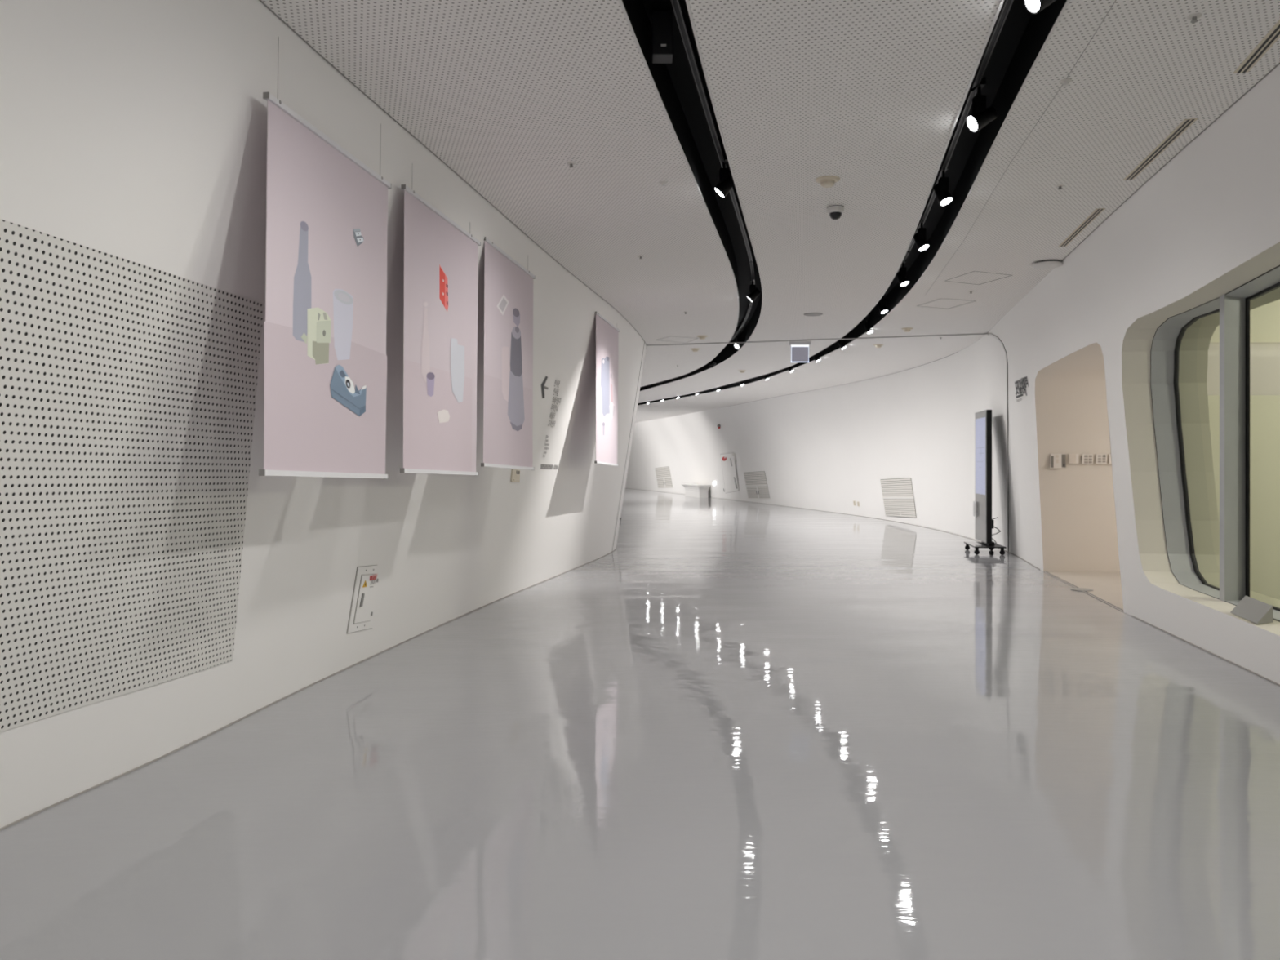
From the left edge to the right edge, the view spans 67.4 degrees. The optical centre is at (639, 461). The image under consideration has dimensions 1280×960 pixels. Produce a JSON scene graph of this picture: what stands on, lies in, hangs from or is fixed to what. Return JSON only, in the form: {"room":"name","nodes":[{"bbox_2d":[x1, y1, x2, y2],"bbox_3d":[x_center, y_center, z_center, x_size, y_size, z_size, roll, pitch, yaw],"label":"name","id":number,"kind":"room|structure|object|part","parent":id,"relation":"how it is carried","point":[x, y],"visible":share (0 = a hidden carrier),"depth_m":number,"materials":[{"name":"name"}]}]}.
{"room":"museum","nodes":[
{"label":"museum","id":0,"kind":"room"},
{"bbox_2d":[0,488,1279,959],"bbox_3d":[0.000,1.300,25.400,28.000,0.001,65.200,0,0,0],"label":"floor","id":1,"kind":"structure","parent":0,"point":[734,730],"depth_m":3.85,"materials":[{"name":"grey"}]},
{"bbox_2d":[680,483,711,497],"bbox_3d":[2.098,1.067,35.985,0.519,0.466,2.351,0,0,-13],"label":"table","id":2,"kind":"object","parent":1,"relation":"on","point":[700,491],"visible":1,"depth_m":35.29,"materials":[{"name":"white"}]},
{"bbox_3d":[2.098,0.855,35.985,0.519,0.041,2.351,0,0,-13],"label":"seat","id":3,"kind":"part","parent":2,"relation":"part of","materials":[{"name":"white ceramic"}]},
{"bbox_2d":[964,409,1006,555],"bbox_3d":[4.940,0.285,13.753,0.420,2.030,0.920,0,0,9],"label":"kiosk","id":4,"kind":"object","parent":1,"relation":"on","point":[982,504],"visible":1,"depth_m":13.59,"materials":[{"name":"black metal"}]},
{"bbox_3d":[4.896,0.205,13.795,0.008,1.860,0.802,0,0,9],"label":"glass","id":5,"kind":"part","parent":4,"relation":"part of","materials":[{"name":"grey glass"}]},
{"bbox_3d":[4.945,1.165,13.788,0.420,0.070,0.850,0,0,9],"label":"plate","id":6,"kind":"part","parent":4,"relation":"part of","materials":[{"name":"black metal"}]},
{"bbox_2d":[0,0,1279,827],"bbox_3d":[0.059,-0.225,24.534,16.817,3.050,63.549,0,0,-8],"label":"wall","id":7,"kind":"structure","parent":0,"point":[135,131],"depth_m":5.71,"materials":[{"name":"white paint"}]},
{"bbox_2d":[0,218,263,732],"bbox_3d":[-2.025,0.122,2.880,0.416,1.663,3.454,0,0,8],"label":"wall panel","id":8,"kind":"object","parent":7,"relation":"attached to","point":[128,388],"visible":1,"depth_m":3.50,"materials":[{"name":"white metal"}]},
{"bbox_2d":[346,564,378,634],"bbox_3d":[-1.732,0.862,6.051,0.109,0.457,0.461,0,0,8],"label":"electrical panel","id":9,"kind":"object","parent":7,"relation":"attached to","point":[362,604],"visible":1,"depth_m":6.00,"materials":[{"name":"grey metal"}]},
{"bbox_3d":[-1.729,0.859,5.979,0.030,0.084,0.030,0,0,9],"label":"handle","id":10,"kind":"part","parent":9,"relation":"part of","materials":[{"name":"grey metal"}]},
{"bbox_3d":[-1.725,0.860,6.055,0.080,0.328,0.299,0,0,8],"label":"door","id":11,"kind":"part","parent":9,"relation":"part of","materials":[{"name":"white paint"}]},
{"bbox_2d":[258,0,646,349],"bbox_3d":[-1.358,-1.748,3.974,0.176,0.004,21.990,0,0,8],"label":"trim","id":12,"kind":"structure","parent":7,"relation":"attached to","point":[266,6],"depth_m":4.97,"materials":[{"name":"grey metal"}]},
{"bbox_2d":[510,468,519,482],"bbox_3d":[-1.133,0.122,8.574,0.038,0.120,0.277,0,0,9],"label":"light switch","id":13,"kind":"object","parent":7,"relation":"attached to","point":[515,473],"visible":1,"depth_m":8.58,"materials":[{"name":"beige plastic"}]},
{"bbox_2d":[541,376,548,398],"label":"wall sign","id":14,"kind":"object","parent":7,"relation":"attached to","point":[543,397],"depth_m":8.89,"materials":[{"name":"black"}]},
{"bbox_2d":[542,435,549,457],"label":"wall sign","id":15,"kind":"object","parent":7,"relation":"attached to","point":[546,435],"depth_m":9.41,"materials":[{"name":"black"}]},
{"bbox_2d":[540,463,558,469],"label":"wall sign","id":16,"kind":"object","parent":7,"relation":"attached to","point":[548,465],"depth_m":9.65,"materials":[{"name":"black"}]},
{"bbox_2d":[547,379,561,426],"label":"wall sign","id":17,"kind":"object","parent":7,"relation":"attached to","point":[555,380],"depth_m":9.36,"materials":[{"name":"black"}]},
{"bbox_2d":[612,342,644,549],"bbox_3d":[-0.169,-0.225,13.905,0.494,3.052,0.024,0,0,-13],"label":"trim","id":18,"kind":"structure","parent":7,"relation":"attached to","point":[644,342],"depth_m":13.89,"materials":[{"name":"grey metal"}]},
{"bbox_2d":[0,488,1279,831],"bbox_3d":[0.179,1.297,21.253,15.776,0.009,57.103,0,0,-8],"label":"baseboard","id":19,"kind":"structure","parent":7,"relation":"attached to","point":[327,677],"depth_m":5.63,"materials":[{"name":"grey"}]},
{"bbox_2d":[654,466,672,488],"bbox_3d":[1.009,0.666,41.209,0.145,0.964,2.369,0,0,-14],"label":"air vent","id":20,"kind":"object","parent":7,"relation":"in","point":[663,474],"visible":1,"depth_m":41.14,"materials":[{"name":"grey metal"}]},
{"bbox_2d":[720,452,738,493],"bbox_3d":[3.029,0.385,32.622,0.270,1.406,1.940,0,0,-13],"label":"panel","id":21,"kind":"object","parent":7,"relation":"attached to","point":[728,460],"visible":1,"depth_m":32.57,"materials":[{"name":"grey metal"}]},
{"bbox_2d":[743,471,769,498],"bbox_3d":[3.660,0.729,30.244,0.144,0.900,2.088,0,0,-13],"label":"air vent","id":22,"kind":"object","parent":7,"relation":"in","point":[756,482],"visible":1,"depth_m":30.16,"materials":[{"name":"grey metal"}]},
{"bbox_2d":[645,333,1008,551],"bbox_3d":[2.611,-0.228,13.189,5.251,3.042,1.908,0,0,6],"label":"trim","id":23,"kind":"structure","parent":7,"relation":"attached to","point":[990,335],"depth_m":13.49,"materials":[{"name":"white metal"}]},
{"bbox_2d":[724,351,957,407],"bbox_3d":[4.122,-1.748,22.997,0.566,0.004,15.606,0,0,-9],"label":"trim","id":24,"kind":"structure","parent":7,"relation":"attached to","point":[957,352],"depth_m":20.57,"materials":[{"name":"grey"}]},
{"bbox_2d":[880,477,916,517],"bbox_3d":[5.519,0.758,20.545,0.119,0.877,1.919,0,0,-5],"label":"air vent","id":25,"kind":"object","parent":7,"relation":"in","point":[898,498],"visible":1,"depth_m":20.47,"materials":[{"name":"grey metal"}]},
{"bbox_2d":[926,0,1115,293],"bbox_3d":[2.399,-1.750,6.803,0.028,0.001,6.546,0,0,10],"label":"trim","id":26,"kind":"structure","parent":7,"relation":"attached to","point":[1115,0],"depth_m":4.82,"materials":[{"name":"grey metal"}]},
{"bbox_2d":[1014,375,1028,401],"bbox_3d":[4.597,-0.871,11.578,0.048,0.260,0.965,0,0,13],"label":"wall sign","id":27,"kind":"object","parent":7,"relation":"attached to","point":[1020,389],"depth_m":11.55,"materials":[{"name":"black"}]},
{"bbox_2d":[1043,571,1123,612],"bbox_3d":[4.489,1.298,9.852,0.016,0.005,3.133,0,0,11],"label":"trim","id":28,"kind":"structure","parent":7,"relation":"attached to","point":[1043,571],"depth_m":9.41,"materials":[{"name":"grey"}]},
{"bbox_2d":[1035,342,1279,603],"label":"wall","id":29,"kind":"structure","parent":7,"relation":"in","point":[1079,533],"depth_m":11.16,"materials":[{"name":"paint"}]},
{"bbox_2d":[1050,453,1066,467],"bbox_3d":[4.868,-0.014,11.176,0.177,0.168,0.009,0,0,0],"label":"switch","id":30,"kind":"object","parent":29,"relation":"attached to","point":[1057,460],"visible":1,"depth_m":11.17,"materials":[{"name":"white plastic"}]},
{"bbox_2d":[1068,453,1078,463],"bbox_3d":[5.050,-0.037,11.176,0.112,0.112,0.007,0,0,0],"label":"notice","id":31,"kind":"object","parent":29,"relation":"attached to","point":[1073,458],"visible":1,"depth_m":11.17,"materials":[{"name":"white"}]},
{"bbox_2d":[1069,453,1075,463],"bbox_3d":[5.035,-0.037,11.173,0.076,0.106,0.001,0,0,0],"label":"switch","id":32,"kind":"object","parent":31,"relation":"attached to","point":[1072,456],"depth_m":11.17,"materials":[{"name":"beige plastic"}]},
{"bbox_2d":[1081,453,1093,463],"bbox_3d":[5.210,-0.035,11.175,0.126,0.116,0.009,0,0,0],"label":"notice","id":33,"kind":"object","parent":29,"relation":"attached to","point":[1086,458],"visible":1,"depth_m":11.17,"materials":[{"name":"white"}]},
{"bbox_2d":[1084,455,1092,463],"bbox_3d":[5.216,-0.032,11.172,0.091,0.094,0.003,0,0,0],"label":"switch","id":34,"kind":"object","parent":33,"relation":"attached to","point":[1087,459],"depth_m":11.17,"materials":[{"name":"grey plastic"}]},
{"bbox_2d":[1096,453,1106,463],"bbox_3d":[5.372,-0.035,11.175,0.124,0.116,0.009,0,0,0],"label":"switch","id":35,"kind":"object","parent":29,"relation":"attached to","point":[1100,458],"visible":1,"depth_m":11.17,"materials":[{"name":"white plastic"}]},
{"bbox_2d":[1097,454,1106,462],"bbox_3d":[5.375,-0.039,11.172,0.091,0.088,0.003,0,0,0],"label":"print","id":36,"kind":"object","parent":35,"relation":"attached to","point":[1101,458],"depth_m":11.17,"materials":[{"name":"grey plastic"}]},
{"bbox_2d":[1061,62,1279,261],"bbox_3d":[2.201,-1.748,0.737,0.133,0.004,15.507,0,0,10],"label":"trim","id":37,"kind":"structure","parent":7,"relation":"attached to","point":[1277,64],"depth_m":5.28,"materials":[{"name":"grey metal"}]},
{"bbox_2d":[1121,241,1279,635],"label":"window","id":38,"kind":"structure","parent":7,"relation":"in","point":[1184,549],"depth_m":7.48,"materials":[{"name":"beige paint"}]},
{"bbox_2d":[1230,595,1272,624],"bbox_3d":[3.863,0.932,6.067,0.135,0.116,0.462,0,0,10],"label":"plaque","id":39,"kind":"object","parent":38,"relation":"on","point":[1256,611],"visible":1,"depth_m":6.02,"materials":[{"name":"grey"}]},
{"bbox_2d":[261,0,1279,422],"bbox_3d":[-1.697,-1.750,23.767,13.606,0.001,61.534,0,0,0],"label":"ceiling","id":40,"kind":"structure","parent":0,"point":[868,95],"depth_m":5.20,"materials":[{"name":"white paint"}]},
{"bbox_2d":[258,35,391,479],"bbox_3d":[-1.361,-0.832,4.279,0.033,1.834,1.231,0,0,8],"label":"poster","id":41,"kind":"object","parent":40,"relation":"hanging from","point":[326,357],"visible":1,"depth_m":4.16,"materials":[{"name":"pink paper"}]},
{"bbox_3d":[-1.361,0.057,4.249,0.022,0.054,1.163,0,0,8],"label":"rail","id":42,"kind":"part","parent":41,"relation":"part of","materials":[{"name":"silver metal"}]},
{"bbox_3d":[-1.362,-1.412,4.302,0.022,0.037,1.178,0,0,8],"label":"rail","id":43,"kind":"part","parent":41,"relation":"part of","materials":[{"name":"silver metal"}]},
{"bbox_2d":[400,181,480,475],"bbox_3d":[-1.165,-0.829,5.740,0.032,1.839,1.378,0,0,8],"label":"poster","id":44,"kind":"object","parent":40,"relation":"hanging from","point":[441,274],"visible":0.97,"depth_m":5.63,"materials":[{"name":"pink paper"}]},
{"bbox_3d":[-1.167,-1.461,5.759,0.022,0.023,1.331,0,0,8],"label":"rail","id":45,"kind":"part","parent":44,"relation":"part of","materials":[{"name":"silver metal"}]},
{"bbox_3d":[-1.166,0.062,5.700,0.022,0.054,1.290,0,0,8],"label":"rail","id":46,"kind":"part","parent":44,"relation":"part of","materials":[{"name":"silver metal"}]},
{"bbox_2d":[480,236,535,470],"bbox_3d":[-0.959,-0.841,7.100,0.035,1.816,1.255,0,0,10],"label":"poster","id":47,"kind":"object","parent":40,"relation":"hanging from","point":[508,360],"visible":0.94,"depth_m":7.03,"materials":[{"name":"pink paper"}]},
{"bbox_3d":[-0.959,0.037,7.070,0.022,0.057,1.188,0,0,10],"label":"rail","id":48,"kind":"part","parent":47,"relation":"part of","materials":[{"name":"silver metal"}]},
{"bbox_3d":[-0.959,-1.504,7.133,0.022,0.061,1.183,0,0,10],"label":"rail","id":49,"kind":"part","parent":47,"relation":"part of","materials":[{"name":"silver metal"}]},
{"bbox_2d":[566,161,575,167],"bbox_3d":[-0.403,-1.739,5.622,0.052,0.022,0.051,0,0,0],"label":"sprinkler","id":50,"kind":"object","parent":40,"relation":"attached to","point":[571,163],"visible":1,"depth_m":5.62,"materials":[{"name":"white metal"}]},
{"bbox_2d":[594,311,619,466],"bbox_3d":[-0.358,-0.849,10.708,0.035,1.801,1.338,0,0,10],"label":"poster","id":51,"kind":"object","parent":40,"relation":"hanging from","point":[606,334],"visible":0.95,"depth_m":10.62,"materials":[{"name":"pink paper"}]},
{"bbox_3d":[-0.364,0.020,10.643,0.022,0.060,1.200,0,0,10],"label":"rail","id":52,"kind":"part","parent":51,"relation":"part of","materials":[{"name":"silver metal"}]},
{"bbox_3d":[-0.359,-1.561,10.733,0.022,0.040,1.281,0,0,10],"label":"rail","id":53,"kind":"part","parent":51,"relation":"part of","materials":[{"name":"silver metal"}]},
{"bbox_2d":[658,181,667,186],"bbox_3d":[0.145,-1.739,6.009,0.052,0.022,0.051,0,0,0],"label":"sprinkler","id":54,"kind":"object","parent":40,"relation":"attached to","point":[663,183],"visible":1,"depth_m":6.00,"materials":[{"name":"white metal"}]},
{"bbox_2d":[655,336,697,342],"bbox_3d":[0.552,-1.749,13.714,0.598,0.002,0.548,0,0,-29],"label":"ceiling hatch","id":55,"kind":"object","parent":40,"relation":"attached to","point":[668,336],"visible":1,"depth_m":13.75,"materials":[{"name":"grey"}]},
{"bbox_2d":[618,0,763,391],"bbox_3d":[0.135,-1.868,9.718,2.608,0.244,32.730,0,0,2],"label":"channel","id":56,"kind":"object","parent":40,"relation":"attached to","point":[682,89],"visible":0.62,"depth_m":5.63,"materials":[{"name":"black metal"}]},
{"bbox_2d":[652,11,672,63],"bbox_3d":[0.099,-1.875,4.241,0.090,0.190,0.102,0,0,0],"label":"box","id":57,"kind":"object","parent":56,"relation":"attached to","point":[662,21],"visible":1,"depth_m":4.19,"materials":[{"name":"black"}]},
{"bbox_3d":[0.136,-1.931,9.472,2.439,0.017,32.223,0,0,2],"label":"track rail","id":58,"kind":"part","parent":56,"relation":"part of","materials":[{"name":"black metal"}]},
{"bbox_2d":[709,358,716,368],"bbox_3d":[1.316,-1.826,17.237,0.094,0.263,0.154,0,0,-40],"label":"track spotlight","id":59,"kind":"object","parent":56,"relation":"attached to","point":[712,364],"visible":0.81,"depth_m":17.21,"materials":[{"name":"black metal"}]},
{"bbox_2d":[714,154,734,198],"bbox_3d":[0.551,-1.835,6.186,0.148,0.265,0.100,0,0,0],"label":"track spotlight","id":60,"kind":"object","parent":56,"relation":"attached to","point":[726,184],"visible":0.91,"depth_m":6.16,"materials":[{"name":"black metal"}]},
{"bbox_2d":[733,332,743,348],"bbox_3d":[1.489,-1.831,14.437,0.152,0.265,0.098,0,0,-41],"label":"track spotlight","id":61,"kind":"object","parent":56,"relation":"attached to","point":[738,338],"visible":0.83,"depth_m":14.40,"materials":[{"name":"black metal"}]},
{"bbox_2d":[746,276,760,302],"bbox_3d":[1.210,-1.833,10.227,0.150,0.265,0.101,0,0,0],"label":"track spotlight","id":62,"kind":"object","parent":56,"relation":"attached to","point":[754,292],"visible":0.97,"depth_m":10.20,"materials":[{"name":"black metal"}]},
{"bbox_2d":[690,348,700,351],"bbox_3d":[0.853,-1.728,14.841,0.150,0.045,0.150,0,0,0],"label":"smoke detector","id":63,"kind":"object","parent":40,"relation":"attached to","point":[692,349],"visible":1,"depth_m":14.80,"materials":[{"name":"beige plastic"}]},
{"bbox_2d":[697,335,707,339],"bbox_3d":[0.867,-1.728,13.333,0.150,0.045,0.150,0,0,0],"label":"smoke detector","id":64,"kind":"object","parent":40,"relation":"attached to","point":[701,337],"visible":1,"depth_m":13.30,"materials":[{"name":"beige plastic"}]},
{"bbox_2d":[789,341,810,362],"bbox_3d":[2.326,-1.599,13.954,0.302,0.302,0.060,0,0,0],"label":"hanging sign","id":65,"kind":"object","parent":40,"relation":"hanging from","point":[799,349],"visible":1,"depth_m":13.95,"materials":[{"name":"silver metal"}]},
{"bbox_3d":[2.326,-1.575,13.954,0.246,0.250,0.010,0,0,0],"label":"panel","id":66,"kind":"part","parent":65,"relation":"part of","materials":[{"name":"grey plastic"}]},
{"bbox_2d":[804,312,822,315],"bbox_3d":[2.048,-1.744,11.351,0.220,0.012,0.220,0,0,0],"label":"ceiling speaker","id":67,"kind":"object","parent":40,"relation":"attached to","point":[807,313],"visible":1,"depth_m":11.33,"materials":[{"name":"grey metal"}]},
{"bbox_2d":[815,175,839,187],"bbox_3d":[1.161,-1.728,5.941,0.150,0.045,0.150,0,0,0],"label":"smoke detector","id":68,"kind":"object","parent":40,"relation":"attached to","point":[826,181],"visible":1,"depth_m":5.91,"materials":[{"name":"beige plastic"}]},
{"bbox_2d":[826,204,844,220],"bbox_3d":[1.343,-1.708,6.593,0.116,0.085,0.116,0,0,0],"label":"dome camera","id":69,"kind":"object","parent":40,"relation":"attached to","point":[835,211],"visible":1,"depth_m":6.56,"materials":[{"name":"white plastic"}]},
{"bbox_2d":[637,0,1070,405],"bbox_3d":[0.399,-1.868,17.164,5.073,0.244,47.318,0,0,-5],"label":"channel","id":70,"kind":"object","parent":40,"relation":"attached to","point":[1016,38],"visible":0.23,"depth_m":5.47,"materials":[{"name":"black metal"}]},
{"bbox_2d":[763,373,768,380],"bbox_3d":[2.608,-1.818,19.843,0.099,0.262,0.132,0,0,-42],"label":"track spotlight","id":71,"kind":"object","parent":70,"relation":"attached to","point":[766,377],"visible":0.67,"depth_m":19.81,"materials":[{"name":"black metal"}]},
{"bbox_2d":[787,365,794,372],"bbox_3d":[2.843,-1.817,18.096,0.100,0.263,0.134,0,0,-43],"label":"track spotlight","id":72,"kind":"object","parent":70,"relation":"attached to","point":[789,368],"visible":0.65,"depth_m":18.06,"materials":[{"name":"black metal"}]},
{"bbox_2d":[813,353,821,362],"bbox_3d":[2.994,-1.817,16.238,0.100,0.263,0.135,0,0,-43],"label":"track spotlight","id":73,"kind":"object","parent":70,"relation":"attached to","point":[815,356],"visible":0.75,"depth_m":16.21,"materials":[{"name":"black metal"}]},
{"bbox_2d":[837,337,846,349],"bbox_3d":[3.035,-1.817,14.411,0.132,0.263,0.112,0,0,0],"label":"track spotlight","id":74,"kind":"object","parent":70,"relation":"attached to","point":[841,342],"visible":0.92,"depth_m":14.38,"materials":[{"name":"black metal"}]},
{"bbox_2d":[864,313,873,333],"bbox_3d":[3.035,-1.829,12.722,0.094,0.262,0.132,0,0,-33],"label":"track spotlight","id":75,"kind":"object","parent":70,"relation":"attached to","point":[867,324],"visible":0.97,"depth_m":12.70,"materials":[{"name":"black metal"}]},
{"bbox_2d":[877,292,888,314],"bbox_3d":[2.789,-1.829,11.028,0.094,0.262,0.132,0,0,-33],"label":"track spotlight","id":76,"kind":"object","parent":70,"relation":"attached to","point":[883,309],"visible":0.92,"depth_m":10.99,"materials":[{"name":"black metal"}]},
{"bbox_2d":[896,259,909,286],"bbox_3d":[2.545,-1.829,9.297,0.094,0.262,0.132,0,0,-33],"label":"track spotlight","id":77,"kind":"object","parent":70,"relation":"attached to","point":[903,280],"visible":0.96,"depth_m":9.27,"materials":[{"name":"black metal"}]},
{"bbox_2d":[913,217,929,251],"bbox_3d":[2.269,-1.829,7.736,0.094,0.262,0.132,0,0,-33],"label":"track spotlight","id":78,"kind":"object","parent":70,"relation":"attached to","point":[922,244],"visible":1,"depth_m":7.70,"materials":[{"name":"black metal"}]},
{"bbox_2d":[933,164,953,206],"bbox_3d":[2.010,-1.829,6.361,0.094,0.262,0.132,0,0,-33],"label":"track spotlight","id":79,"kind":"object","parent":70,"relation":"attached to","point":[944,197],"visible":0.99,"depth_m":6.33,"materials":[{"name":"black metal"}]},
{"bbox_3d":[0.420,-1.931,16.833,4.896,0.017,46.635,0,0,-5],"label":"track rail","id":80,"kind":"part","parent":70,"relation":"part of","materials":[{"name":"black metal"}]},
{"bbox_2d":[965,77,997,133],"bbox_3d":[1.758,-1.825,4.932,0.154,0.263,0.102,0,0,0],"label":"track spotlight","id":81,"kind":"object","parent":70,"relation":"attached to","point":[981,116],"visible":0.99,"depth_m":4.91,"materials":[{"name":"black metal"}]},
{"bbox_2d":[1023,0,1056,13],"bbox_3d":[1.532,-1.825,3.622,0.154,0.263,0.102,0,0,0],"label":"track spotlight","id":82,"kind":"object","parent":70,"relation":"attached to","point":[1033,6],"visible":1,"depth_m":3.62,"materials":[{"name":"black metal"}]},
{"bbox_2d":[873,344,883,347],"bbox_3d":[3.560,-1.728,14.335,0.150,0.045,0.150,0,0,0],"label":"smoke detector","id":83,"kind":"object","parent":40,"relation":"attached to","point":[875,345],"visible":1,"depth_m":14.30,"materials":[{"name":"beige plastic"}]},
{"bbox_2d":[901,327,913,332],"bbox_3d":[3.500,-1.728,12.575,0.150,0.045,0.150,0,0,0],"label":"smoke detector","id":84,"kind":"object","parent":40,"relation":"attached to","point":[906,329],"visible":1,"depth_m":12.54,"materials":[{"name":"beige plastic"}]},
{"bbox_2d":[917,298,976,309],"bbox_3d":[3.372,-1.749,10.617,0.456,0.002,0.617,0,0,-14],"label":"ceiling hatch","id":85,"kind":"object","parent":40,"relation":"attached to","point":[939,299],"visible":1,"depth_m":10.57,"materials":[{"name":"grey metal"}]},
{"bbox_2d":[945,271,1012,284],"bbox_3d":[3.204,-1.749,9.136,0.467,0.002,0.560,0,0,-17],"label":"ceiling hatch","id":86,"kind":"object","parent":40,"relation":"attached to","point":[973,271],"visible":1,"depth_m":9.08,"materials":[{"name":"grey"}]},
{"bbox_2d":[1031,259,1062,269],"bbox_3d":[3.570,-1.728,8.417,0.250,0.044,0.250,0,0,0],"label":"ceiling light","id":87,"kind":"object","parent":40,"relation":"attached to","point":[1051,264],"visible":1,"depth_m":8.35,"materials":[{"name":"white plastic"}]},
{"bbox_2d":[1055,184,1064,189],"bbox_3d":[2.659,-1.739,6.078,0.052,0.022,0.051,0,0,0],"label":"sprinkler","id":88,"kind":"object","parent":40,"relation":"attached to","point":[1060,186],"visible":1,"depth_m":6.07,"materials":[{"name":"white metal"}]},
{"bbox_2d":[1059,78,1071,86],"bbox_3d":[1.954,-1.739,4.407,0.052,0.022,0.051,0,0,0],"label":"sprinkler","id":89,"kind":"object","parent":40,"relation":"attached to","point":[1065,82],"visible":1,"depth_m":4.40,"materials":[{"name":"white metal"}]},
{"bbox_2d":[1058,208,1105,246],"bbox_3d":[3.301,-1.747,7.201,0.060,0.006,1.178,0,0,12],"label":"ceiling vent","id":90,"kind":"object","parent":40,"relation":"in","point":[1096,212],"visible":1,"depth_m":7.12,"materials":[{"name":"beige plastic"}]},
{"bbox_2d":[1123,118,1197,180],"bbox_3d":[2.916,-1.747,5.418,0.060,0.006,1.067,0,0,11],"label":"ceiling vent","id":91,"kind":"object","parent":40,"relation":"in","point":[1185,124],"visible":1,"depth_m":5.34,"materials":[{"name":"white metal"}]},
{"bbox_2d":[1186,13,1201,22],"bbox_3d":[2.175,-1.739,3.767,0.052,0.022,0.051,0,0,0],"label":"sprinkler","id":92,"kind":"object","parent":40,"relation":"attached to","point":[1194,16],"visible":1,"depth_m":3.76,"materials":[{"name":"white metal"}]},
{"bbox_2d":[1233,19,1279,73],"bbox_3d":[2.599,-1.747,3.941,0.060,0.006,0.758,0,0,15],"label":"ceiling vent","id":93,"kind":"object","parent":40,"relation":"in","point":[1273,36],"visible":1,"depth_m":4.07,"materials":[{"name":"white metal"}]},
{"bbox_2d":[1047,571,1123,609],"bbox_3d":[7.254,1.297,9.852,6.069,0.001,3.075,0,0,0],"label":"floor","id":94,"kind":"structure","parent":0,"point":[1105,585],"depth_m":10.34,"materials":[{"name":"concrete"}]},
{"bbox_2d":[1071,587,1093,591],"bbox_3d":[4.454,1.292,9.700,0.218,0.010,0.186,0,0,0],"label":"floor outlet","id":95,"kind":"object","parent":94,"relation":"on","point":[1073,588],"visible":1,"depth_m":9.67,"materials":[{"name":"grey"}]}
]}

